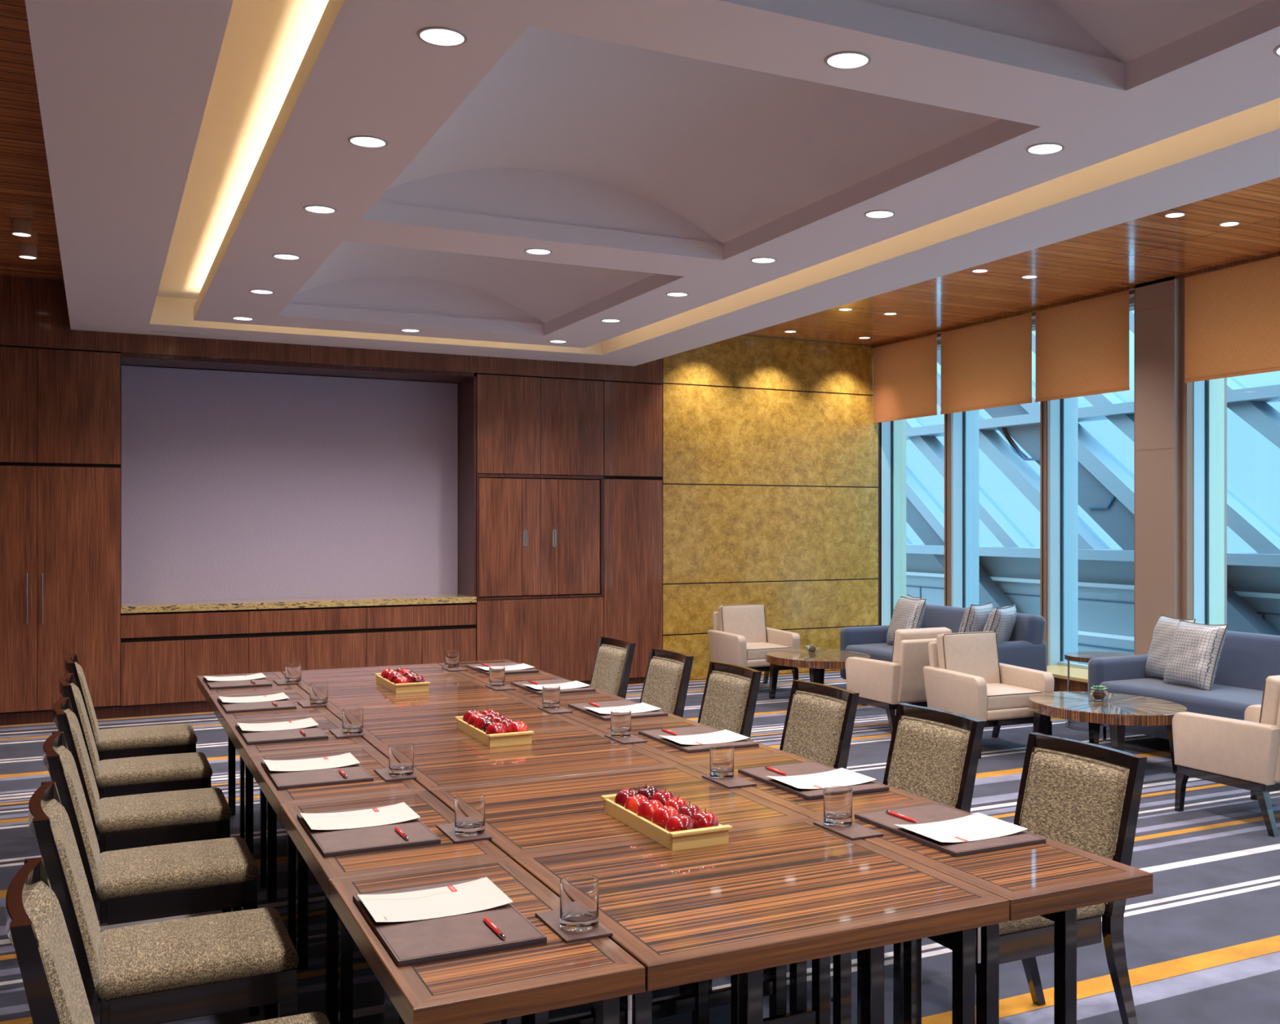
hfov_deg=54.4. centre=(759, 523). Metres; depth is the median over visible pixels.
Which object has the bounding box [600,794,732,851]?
wooden tray
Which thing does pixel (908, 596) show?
throw pillow
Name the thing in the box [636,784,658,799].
apple
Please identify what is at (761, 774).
desk pad
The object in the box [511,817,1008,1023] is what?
conference table
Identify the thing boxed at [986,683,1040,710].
seat cushion
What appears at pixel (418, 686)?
wooden tray
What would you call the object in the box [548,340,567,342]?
recessed light
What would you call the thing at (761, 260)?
recessed light
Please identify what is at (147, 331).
air slot
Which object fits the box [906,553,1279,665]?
wall
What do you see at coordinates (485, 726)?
apple
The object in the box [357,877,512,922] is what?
paper
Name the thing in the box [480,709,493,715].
apple
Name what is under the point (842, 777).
paper
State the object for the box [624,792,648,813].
apple
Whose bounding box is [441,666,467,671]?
coaster
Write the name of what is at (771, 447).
wall
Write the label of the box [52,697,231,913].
chair
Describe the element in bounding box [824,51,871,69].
recessed light
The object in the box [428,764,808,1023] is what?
conference table
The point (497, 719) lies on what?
apple
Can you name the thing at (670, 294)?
recessed light
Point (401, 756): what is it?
glass tumbler
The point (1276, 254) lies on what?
trim
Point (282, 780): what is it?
desk pad
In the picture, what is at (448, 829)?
coaster
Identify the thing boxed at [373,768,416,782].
coaster
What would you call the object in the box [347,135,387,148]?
recessed light
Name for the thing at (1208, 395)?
window
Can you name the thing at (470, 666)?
desk pad
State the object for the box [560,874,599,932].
glass tumbler
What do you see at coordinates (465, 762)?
conference table
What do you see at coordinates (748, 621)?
cushion
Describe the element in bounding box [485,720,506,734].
apple
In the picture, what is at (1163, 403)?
column
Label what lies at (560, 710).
coaster
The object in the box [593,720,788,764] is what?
conference table
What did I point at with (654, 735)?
desk pad
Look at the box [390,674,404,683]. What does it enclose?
apple
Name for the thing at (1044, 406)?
trim
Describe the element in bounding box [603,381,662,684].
wall panel
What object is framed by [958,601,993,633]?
throw pillow
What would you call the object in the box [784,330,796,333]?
recessed light
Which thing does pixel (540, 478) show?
media cabinet
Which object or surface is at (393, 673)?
apple
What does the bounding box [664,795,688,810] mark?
apple
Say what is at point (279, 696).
paper
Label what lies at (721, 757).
glass tumbler
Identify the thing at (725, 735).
paper
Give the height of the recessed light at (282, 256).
0.008 m
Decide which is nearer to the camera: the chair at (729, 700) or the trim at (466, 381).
the chair at (729, 700)
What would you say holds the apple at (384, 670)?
in the wooden tray at (418, 686)
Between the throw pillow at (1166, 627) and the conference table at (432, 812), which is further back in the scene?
the throw pillow at (1166, 627)
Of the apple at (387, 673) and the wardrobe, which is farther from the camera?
the wardrobe
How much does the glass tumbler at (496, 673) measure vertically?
0.095 m
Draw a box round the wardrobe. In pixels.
[0,346,120,725]
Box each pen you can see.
[299,729,306,736]
[338,769,347,778]
[394,826,408,840]
[483,917,506,939]
[587,702,599,706]
[661,728,676,735]
[764,765,786,775]
[885,809,916,822]
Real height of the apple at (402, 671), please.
0.076 m
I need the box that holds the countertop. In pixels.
[120,593,476,613]
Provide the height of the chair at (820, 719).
0.888 m
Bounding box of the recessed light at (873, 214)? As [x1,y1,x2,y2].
[863,210,895,218]
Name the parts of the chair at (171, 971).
frame, backrest, leg, seat, seat frame, leg, leg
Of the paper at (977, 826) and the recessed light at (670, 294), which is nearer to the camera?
the paper at (977, 826)
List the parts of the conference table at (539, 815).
leg, leg, leg, leg, leg, leg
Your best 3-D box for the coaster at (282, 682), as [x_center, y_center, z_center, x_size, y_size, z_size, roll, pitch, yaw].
[-2.477,0.827,6.450,0.098,0.006,0.200,0,0,-29]
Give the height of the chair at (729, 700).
0.888 m
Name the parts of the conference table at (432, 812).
leg, leg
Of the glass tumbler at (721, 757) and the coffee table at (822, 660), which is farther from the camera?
the coffee table at (822, 660)
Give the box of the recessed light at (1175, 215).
[1164,212,1186,217]
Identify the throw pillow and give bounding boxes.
[886,595,926,645]
[904,594,921,599]
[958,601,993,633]
[982,604,1016,643]
[1145,614,1195,679]
[1163,619,1227,691]
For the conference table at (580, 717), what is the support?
on the floor
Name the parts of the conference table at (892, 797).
leg, leg, leg, leg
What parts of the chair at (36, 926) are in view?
frame, backrest, seat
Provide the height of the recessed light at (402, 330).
0.008 m
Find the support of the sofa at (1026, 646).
on the floor
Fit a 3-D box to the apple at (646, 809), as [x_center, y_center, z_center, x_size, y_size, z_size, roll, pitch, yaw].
[-0.297,0.782,3.359,0.078,0.076,0.078,0,0,-3]
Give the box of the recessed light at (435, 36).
[416,26,467,47]
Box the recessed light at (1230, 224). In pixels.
[1218,221,1239,226]
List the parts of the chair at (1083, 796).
leg, seat frame, leg, seat, backrest, frame, leg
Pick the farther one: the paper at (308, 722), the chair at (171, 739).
the chair at (171, 739)
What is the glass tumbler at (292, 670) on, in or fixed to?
on the coaster at (282, 682)
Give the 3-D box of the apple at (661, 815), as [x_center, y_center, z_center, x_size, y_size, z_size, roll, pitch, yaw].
[-0.249,0.781,3.276,0.077,0.076,0.077,0,0,16]
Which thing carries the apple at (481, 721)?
in the wooden tray at (525, 737)
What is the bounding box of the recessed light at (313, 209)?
[302,205,337,213]
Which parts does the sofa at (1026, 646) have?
arm, backrest, arm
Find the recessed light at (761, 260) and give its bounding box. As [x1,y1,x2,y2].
[750,257,776,263]
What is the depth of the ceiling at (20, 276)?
13.68 m
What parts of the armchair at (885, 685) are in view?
arm, leg, frame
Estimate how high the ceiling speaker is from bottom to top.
0.006 m
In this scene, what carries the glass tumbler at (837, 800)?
on the coaster at (853, 832)
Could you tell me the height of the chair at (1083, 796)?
0.888 m
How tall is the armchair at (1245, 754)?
0.794 m
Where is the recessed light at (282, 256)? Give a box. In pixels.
[271,253,301,260]
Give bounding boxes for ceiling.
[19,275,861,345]
[25,0,1279,366]
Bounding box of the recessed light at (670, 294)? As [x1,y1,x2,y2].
[665,292,688,297]
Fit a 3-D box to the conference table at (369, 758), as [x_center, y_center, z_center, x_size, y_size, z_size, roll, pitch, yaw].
[-1.434,1.205,4.134,0.429,0.750,0.867,0,0,-28]
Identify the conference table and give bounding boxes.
[196,671,302,839]
[209,690,332,888]
[226,714,371,948]
[248,746,426,1023]
[280,790,508,1023]
[281,663,475,691]
[304,680,524,715]
[328,857,644,1023]
[333,700,591,746]
[373,728,679,791]
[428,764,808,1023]
[437,659,552,679]
[476,675,611,701]
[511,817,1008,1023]
[527,694,687,728]
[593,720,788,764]
[682,753,933,1023]
[811,801,1152,1023]
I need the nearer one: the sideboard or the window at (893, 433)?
the sideboard
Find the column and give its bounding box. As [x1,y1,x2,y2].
[1133,275,1226,655]
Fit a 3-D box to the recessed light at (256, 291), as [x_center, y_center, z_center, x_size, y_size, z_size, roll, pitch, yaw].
[-3.326,-1.550,8.247,0.158,0.008,0.158,0,0,-28]
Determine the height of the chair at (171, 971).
0.888 m
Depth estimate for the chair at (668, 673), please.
6.58 m
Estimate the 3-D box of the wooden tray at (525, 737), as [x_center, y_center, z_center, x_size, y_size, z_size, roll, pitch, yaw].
[-1.044,0.806,4.830,0.170,0.047,0.502,0,0,-28]
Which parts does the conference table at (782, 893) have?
leg, leg, leg, leg, leg, leg, leg, leg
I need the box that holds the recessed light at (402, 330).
[400,328,420,332]
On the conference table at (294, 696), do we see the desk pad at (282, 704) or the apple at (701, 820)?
the desk pad at (282, 704)
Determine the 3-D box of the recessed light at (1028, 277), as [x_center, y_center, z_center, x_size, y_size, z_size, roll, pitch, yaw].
[2.124,-1.945,9.729,0.130,0.008,0.130,0,0,-28]
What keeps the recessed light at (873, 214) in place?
in the ceiling at (656, 148)
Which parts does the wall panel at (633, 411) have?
door, frame, door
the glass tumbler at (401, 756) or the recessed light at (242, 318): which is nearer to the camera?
the glass tumbler at (401, 756)
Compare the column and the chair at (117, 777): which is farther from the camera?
the column
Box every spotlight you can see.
[11,218,31,236]
[17,243,37,259]
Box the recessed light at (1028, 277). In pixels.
[1021,275,1037,279]
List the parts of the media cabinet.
door, door, door, pull handle, door, door, pull handle, door, door, door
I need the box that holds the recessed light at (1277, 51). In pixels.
[1273,44,1279,57]
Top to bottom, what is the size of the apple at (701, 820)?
0.072 m
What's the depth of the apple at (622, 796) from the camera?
3.48 m
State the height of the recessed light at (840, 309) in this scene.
0.008 m
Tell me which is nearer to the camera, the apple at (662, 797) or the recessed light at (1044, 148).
the apple at (662, 797)
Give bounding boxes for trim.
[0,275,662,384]
[120,352,475,606]
[871,251,1279,348]
[944,413,952,606]
[1040,400,1049,666]
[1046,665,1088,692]
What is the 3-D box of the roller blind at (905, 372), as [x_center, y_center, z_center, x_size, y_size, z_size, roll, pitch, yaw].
[1.512,-1.515,12.966,0.012,0.840,1.155,0,0,-28]
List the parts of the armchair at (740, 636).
arm, seat, leg, frame, arm, leg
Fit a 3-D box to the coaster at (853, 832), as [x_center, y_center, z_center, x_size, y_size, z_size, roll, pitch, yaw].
[0.238,0.827,3.344,0.098,0.006,0.200,0,0,-28]
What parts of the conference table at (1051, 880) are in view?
leg, leg, leg, leg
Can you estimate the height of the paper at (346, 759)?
0.011 m
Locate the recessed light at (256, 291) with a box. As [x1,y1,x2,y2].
[248,289,274,294]
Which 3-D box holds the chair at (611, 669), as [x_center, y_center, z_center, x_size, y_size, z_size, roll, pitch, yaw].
[-1.087,1.136,7.224,0.610,0.888,0.490,0,0,-28]
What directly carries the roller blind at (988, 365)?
attached to the window at (966, 424)
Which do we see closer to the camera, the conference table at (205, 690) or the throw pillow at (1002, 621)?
the conference table at (205, 690)
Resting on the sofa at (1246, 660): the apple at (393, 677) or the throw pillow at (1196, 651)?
the throw pillow at (1196, 651)
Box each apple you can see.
[381,667,393,677]
[382,670,394,679]
[387,671,403,681]
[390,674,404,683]
[394,675,409,684]
[399,668,410,674]
[403,671,416,677]
[405,672,417,679]
[408,673,425,683]
[462,709,480,723]
[467,711,484,726]
[474,715,493,731]
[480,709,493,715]
[482,720,494,733]
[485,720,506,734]
[486,711,502,719]
[493,714,509,722]
[500,717,513,729]
[506,719,528,733]
[613,788,638,807]
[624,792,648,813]
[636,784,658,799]
[636,797,662,822]
[650,788,675,805]
[651,804,678,829]
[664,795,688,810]
[665,812,695,832]
[677,801,701,818]
[692,808,719,829]
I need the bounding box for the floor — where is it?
[0,670,1279,1023]
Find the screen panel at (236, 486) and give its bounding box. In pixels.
[121,365,457,602]
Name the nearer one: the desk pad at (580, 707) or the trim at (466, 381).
the desk pad at (580, 707)
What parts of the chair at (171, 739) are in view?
frame, backrest, seat frame, seat, leg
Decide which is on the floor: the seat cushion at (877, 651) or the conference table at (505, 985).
the conference table at (505, 985)
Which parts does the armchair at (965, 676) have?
arm, leg, leg, seat, frame, arm, leg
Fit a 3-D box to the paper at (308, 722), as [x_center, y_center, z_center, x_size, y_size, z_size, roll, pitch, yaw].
[-1.946,0.813,4.982,0.285,0.011,0.214,0,0,-28]
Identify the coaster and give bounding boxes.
[273,679,298,685]
[297,700,326,708]
[328,728,363,738]
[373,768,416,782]
[435,822,492,844]
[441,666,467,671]
[484,684,515,691]
[534,909,613,943]
[537,706,573,714]
[604,734,647,744]
[702,774,756,789]
[813,821,883,840]
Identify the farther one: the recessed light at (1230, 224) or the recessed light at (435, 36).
the recessed light at (1230, 224)
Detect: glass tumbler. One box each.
[284,662,301,682]
[309,681,328,705]
[342,706,363,734]
[388,743,413,776]
[444,650,459,668]
[454,794,484,835]
[488,666,505,686]
[542,685,559,708]
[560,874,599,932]
[610,710,631,737]
[709,745,733,778]
[823,786,852,826]
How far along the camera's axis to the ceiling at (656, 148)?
5.58 m
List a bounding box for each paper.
[204,673,266,681]
[218,693,288,702]
[237,717,318,731]
[263,752,359,771]
[300,802,420,830]
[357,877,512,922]
[475,663,534,671]
[522,680,590,689]
[583,702,661,714]
[658,729,748,745]
[767,768,875,789]
[893,813,1027,842]
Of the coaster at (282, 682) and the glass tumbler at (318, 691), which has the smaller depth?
the glass tumbler at (318, 691)
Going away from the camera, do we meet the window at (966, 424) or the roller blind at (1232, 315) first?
the roller blind at (1232, 315)
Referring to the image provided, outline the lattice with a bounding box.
[906,311,1279,635]
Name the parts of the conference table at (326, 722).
leg, leg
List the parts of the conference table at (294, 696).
leg, leg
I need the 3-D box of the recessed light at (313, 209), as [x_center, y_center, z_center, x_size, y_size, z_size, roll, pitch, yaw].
[-2.168,-1.550,6.088,0.158,0.008,0.158,0,0,-28]
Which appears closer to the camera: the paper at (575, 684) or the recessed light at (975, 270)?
the paper at (575, 684)
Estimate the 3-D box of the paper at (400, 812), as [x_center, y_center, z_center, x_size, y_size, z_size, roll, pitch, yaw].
[-1.109,0.813,3.422,0.285,0.011,0.214,0,0,-28]
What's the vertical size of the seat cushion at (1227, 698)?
0.210 m
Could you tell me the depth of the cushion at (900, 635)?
9.16 m
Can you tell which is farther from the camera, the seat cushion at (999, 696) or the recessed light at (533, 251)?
the seat cushion at (999, 696)
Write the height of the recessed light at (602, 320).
0.008 m
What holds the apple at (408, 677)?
in the wooden tray at (418, 686)
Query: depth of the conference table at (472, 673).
6.87 m
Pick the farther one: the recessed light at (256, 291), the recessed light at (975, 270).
the recessed light at (975, 270)
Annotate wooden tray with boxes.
[374,673,430,693]
[454,715,533,747]
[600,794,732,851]
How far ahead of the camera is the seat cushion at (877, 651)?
11.16 m
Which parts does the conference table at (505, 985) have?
leg, leg, leg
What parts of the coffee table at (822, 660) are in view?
leg, leg, leg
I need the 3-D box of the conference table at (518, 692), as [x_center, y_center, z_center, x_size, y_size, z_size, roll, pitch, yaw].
[-1.112,1.205,6.288,0.429,0.750,0.867,0,0,-28]
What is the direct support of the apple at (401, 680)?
in the wooden tray at (418, 686)
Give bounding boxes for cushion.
[718,604,766,643]
[746,642,790,659]
[845,643,893,662]
[892,627,951,662]
[936,631,999,684]
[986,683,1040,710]
[1099,677,1262,720]
[1260,675,1279,725]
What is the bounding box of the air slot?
[146,330,201,334]
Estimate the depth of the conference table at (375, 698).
5.93 m
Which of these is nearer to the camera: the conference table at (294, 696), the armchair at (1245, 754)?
the conference table at (294, 696)
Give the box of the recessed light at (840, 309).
[838,308,852,311]
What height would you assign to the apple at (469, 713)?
0.076 m
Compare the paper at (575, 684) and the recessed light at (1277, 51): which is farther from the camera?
the paper at (575, 684)
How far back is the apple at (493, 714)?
4.91 m
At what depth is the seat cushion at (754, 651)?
11.51 m
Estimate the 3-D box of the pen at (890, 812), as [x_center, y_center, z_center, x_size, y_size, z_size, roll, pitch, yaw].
[0.393,0.813,3.432,0.010,0.010,0.143,0,0,-30]
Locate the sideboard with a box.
[120,603,475,717]
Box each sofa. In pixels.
[840,604,1046,679]
[1088,627,1279,742]
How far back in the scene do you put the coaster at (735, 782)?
3.94 m
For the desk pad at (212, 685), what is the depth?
6.31 m
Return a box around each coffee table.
[765,648,871,706]
[1028,691,1187,773]
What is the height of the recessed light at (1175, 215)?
0.008 m
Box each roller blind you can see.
[872,333,937,423]
[940,312,1031,414]
[1035,290,1129,402]
[1184,256,1279,382]
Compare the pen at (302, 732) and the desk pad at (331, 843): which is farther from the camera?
the pen at (302, 732)
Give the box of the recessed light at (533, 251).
[524,248,552,254]
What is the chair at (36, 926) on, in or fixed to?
on the floor
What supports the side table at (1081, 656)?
on the floor
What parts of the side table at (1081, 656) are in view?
leg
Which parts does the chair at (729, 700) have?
backrest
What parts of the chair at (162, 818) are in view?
frame, backrest, leg, seat frame, seat, leg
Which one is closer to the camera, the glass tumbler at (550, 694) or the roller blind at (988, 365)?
the glass tumbler at (550, 694)
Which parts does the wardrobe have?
door, door, handle, handle, door, door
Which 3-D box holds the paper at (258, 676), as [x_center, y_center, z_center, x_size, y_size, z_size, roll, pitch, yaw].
[-2.772,0.813,6.524,0.285,0.011,0.214,0,0,-29]
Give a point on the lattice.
(1105, 486)
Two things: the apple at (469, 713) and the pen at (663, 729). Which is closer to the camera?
the pen at (663, 729)
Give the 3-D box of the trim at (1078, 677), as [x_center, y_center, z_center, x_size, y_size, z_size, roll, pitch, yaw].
[4.587,1.430,7.169,0.520,0.300,14.300,0,0,-28]
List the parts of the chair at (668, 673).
backrest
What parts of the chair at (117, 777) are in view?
frame, backrest, seat frame, seat, leg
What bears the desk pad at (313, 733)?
on the conference table at (326, 722)
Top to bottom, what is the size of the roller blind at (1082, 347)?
0.840 m
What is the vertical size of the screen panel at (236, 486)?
2.025 m
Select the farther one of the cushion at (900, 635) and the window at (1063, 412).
the window at (1063, 412)
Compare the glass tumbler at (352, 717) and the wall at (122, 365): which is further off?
the wall at (122, 365)
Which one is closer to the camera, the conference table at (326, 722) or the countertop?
the conference table at (326, 722)
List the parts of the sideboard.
door, drawer, door, door, drawer, door, door, drawer, door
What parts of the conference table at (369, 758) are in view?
leg, leg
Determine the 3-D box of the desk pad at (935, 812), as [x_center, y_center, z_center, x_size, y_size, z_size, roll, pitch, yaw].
[0.505,0.824,3.346,0.290,0.012,0.470,0,0,-28]
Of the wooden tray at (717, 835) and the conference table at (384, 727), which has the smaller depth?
the wooden tray at (717, 835)
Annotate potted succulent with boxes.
[804,645,819,653]
[1088,685,1109,701]
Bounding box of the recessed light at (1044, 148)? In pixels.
[1026,142,1064,155]
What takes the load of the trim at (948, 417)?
attached to the wall at (1131, 292)
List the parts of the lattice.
gusset plate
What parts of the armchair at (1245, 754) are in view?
leg, arm, frame, arm, leg, leg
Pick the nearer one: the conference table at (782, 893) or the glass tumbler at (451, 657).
the conference table at (782, 893)
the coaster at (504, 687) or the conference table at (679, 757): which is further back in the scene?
the coaster at (504, 687)
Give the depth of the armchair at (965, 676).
8.66 m
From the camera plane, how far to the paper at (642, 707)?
5.43 m
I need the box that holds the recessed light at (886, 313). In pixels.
[883,312,897,315]
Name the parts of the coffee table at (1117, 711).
leg, leg, leg, leg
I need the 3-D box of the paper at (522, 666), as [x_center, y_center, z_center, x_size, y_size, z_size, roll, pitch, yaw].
[-1.440,0.813,6.973,0.285,0.011,0.214,0,0,-29]
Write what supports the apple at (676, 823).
in the wooden tray at (717, 835)
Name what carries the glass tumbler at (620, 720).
on the coaster at (632, 739)
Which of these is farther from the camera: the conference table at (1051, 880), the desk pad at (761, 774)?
the desk pad at (761, 774)
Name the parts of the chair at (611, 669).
backrest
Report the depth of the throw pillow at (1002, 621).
10.09 m
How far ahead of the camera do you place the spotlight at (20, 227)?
7.89 m
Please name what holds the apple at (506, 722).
in the wooden tray at (525, 737)
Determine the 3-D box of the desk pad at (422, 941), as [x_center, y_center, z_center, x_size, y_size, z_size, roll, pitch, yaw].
[-0.660,0.824,2.585,0.290,0.012,0.470,0,0,-28]
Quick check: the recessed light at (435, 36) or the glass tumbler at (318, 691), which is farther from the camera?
the glass tumbler at (318, 691)
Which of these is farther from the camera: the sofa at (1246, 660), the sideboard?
the sideboard
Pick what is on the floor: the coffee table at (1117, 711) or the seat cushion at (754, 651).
the coffee table at (1117, 711)
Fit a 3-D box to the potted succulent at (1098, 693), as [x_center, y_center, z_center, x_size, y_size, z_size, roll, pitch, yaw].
[2.229,1.114,8.117,0.128,0.092,0.131,0,0,-28]
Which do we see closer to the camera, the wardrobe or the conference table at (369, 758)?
the conference table at (369, 758)
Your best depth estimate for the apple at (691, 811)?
3.30 m
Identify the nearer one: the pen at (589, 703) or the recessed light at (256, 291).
the pen at (589, 703)
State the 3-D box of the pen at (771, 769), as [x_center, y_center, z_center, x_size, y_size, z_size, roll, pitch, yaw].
[0.053,0.813,4.066,0.010,0.010,0.143,0,0,-28]
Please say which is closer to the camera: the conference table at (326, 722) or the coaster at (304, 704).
the conference table at (326, 722)
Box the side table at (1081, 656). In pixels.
[1064,651,1134,732]
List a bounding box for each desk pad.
[203,675,272,689]
[217,694,296,713]
[235,720,328,745]
[261,754,373,790]
[297,804,440,857]
[352,877,546,967]
[465,662,539,675]
[511,679,595,695]
[568,699,667,720]
[638,725,759,753]
[737,761,888,799]
[853,803,1045,857]
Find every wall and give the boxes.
[121,364,457,603]
[661,335,881,680]
[861,289,1133,351]
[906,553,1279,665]
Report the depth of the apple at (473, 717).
4.86 m
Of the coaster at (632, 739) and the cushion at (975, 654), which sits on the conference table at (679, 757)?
the coaster at (632, 739)
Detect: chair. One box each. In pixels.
[5,857,330,1023]
[28,781,298,1023]
[43,731,258,1016]
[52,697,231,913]
[58,673,212,799]
[64,653,197,761]
[589,636,635,698]
[640,648,693,717]
[697,661,761,740]
[779,680,859,768]
[882,703,985,973]
[893,733,1146,1023]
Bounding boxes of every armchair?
[707,604,799,684]
[845,627,951,734]
[923,631,1054,759]
[1172,675,1279,837]
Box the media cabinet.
[474,373,604,686]
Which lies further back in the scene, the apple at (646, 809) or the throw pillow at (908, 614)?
the throw pillow at (908, 614)
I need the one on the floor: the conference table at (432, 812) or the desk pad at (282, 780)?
the conference table at (432, 812)
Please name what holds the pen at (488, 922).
on the desk pad at (422, 941)
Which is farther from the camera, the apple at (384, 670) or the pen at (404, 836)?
the apple at (384, 670)
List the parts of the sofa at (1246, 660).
leg, arm, backrest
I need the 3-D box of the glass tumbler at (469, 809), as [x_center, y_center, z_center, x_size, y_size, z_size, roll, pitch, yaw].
[-0.773,0.776,3.290,0.079,0.095,0.079,0,0,41]
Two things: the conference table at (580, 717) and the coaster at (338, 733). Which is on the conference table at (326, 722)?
the coaster at (338, 733)
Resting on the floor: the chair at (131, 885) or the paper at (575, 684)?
the chair at (131, 885)
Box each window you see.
[881,340,941,626]
[952,319,1035,608]
[1049,297,1133,669]
[1193,377,1224,625]
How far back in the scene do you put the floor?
5.11 m
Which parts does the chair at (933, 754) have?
backrest, frame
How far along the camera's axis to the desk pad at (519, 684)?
6.20 m
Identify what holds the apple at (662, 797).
in the wooden tray at (717, 835)
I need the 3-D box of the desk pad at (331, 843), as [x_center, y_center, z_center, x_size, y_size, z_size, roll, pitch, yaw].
[-1.066,0.824,3.343,0.290,0.012,0.470,0,0,-28]
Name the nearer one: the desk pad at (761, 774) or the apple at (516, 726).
the desk pad at (761, 774)
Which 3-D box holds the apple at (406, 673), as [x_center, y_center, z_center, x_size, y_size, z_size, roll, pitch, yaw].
[-1.780,0.783,6.285,0.076,0.076,0.077,0,0,-9]
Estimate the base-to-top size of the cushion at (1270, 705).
0.414 m
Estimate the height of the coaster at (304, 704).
0.006 m
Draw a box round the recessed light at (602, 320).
[600,319,621,322]
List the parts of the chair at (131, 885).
frame, backrest, leg, seat frame, seat, leg, leg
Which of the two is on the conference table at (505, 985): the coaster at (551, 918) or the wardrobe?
the coaster at (551, 918)
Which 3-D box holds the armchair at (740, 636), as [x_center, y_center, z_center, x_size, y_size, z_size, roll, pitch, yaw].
[-0.071,1.183,11.792,0.657,0.794,0.705,0,0,-28]
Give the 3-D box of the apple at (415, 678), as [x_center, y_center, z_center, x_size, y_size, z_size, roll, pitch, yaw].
[-1.701,0.781,6.124,0.078,0.076,0.077,0,0,-5]
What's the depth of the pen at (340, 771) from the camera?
4.00 m
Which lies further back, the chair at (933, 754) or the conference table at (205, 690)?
the conference table at (205, 690)
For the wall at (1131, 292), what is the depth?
11.28 m
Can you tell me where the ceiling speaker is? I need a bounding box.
[364,342,382,346]
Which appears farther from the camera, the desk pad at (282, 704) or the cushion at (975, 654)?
the cushion at (975, 654)
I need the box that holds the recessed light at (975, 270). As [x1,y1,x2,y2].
[971,269,988,272]
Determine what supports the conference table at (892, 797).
on the floor
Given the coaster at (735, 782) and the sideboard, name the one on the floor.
the sideboard
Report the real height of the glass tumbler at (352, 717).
0.095 m
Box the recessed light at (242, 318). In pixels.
[231,316,253,320]
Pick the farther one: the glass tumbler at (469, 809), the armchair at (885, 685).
the armchair at (885, 685)
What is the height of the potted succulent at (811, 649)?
0.060 m

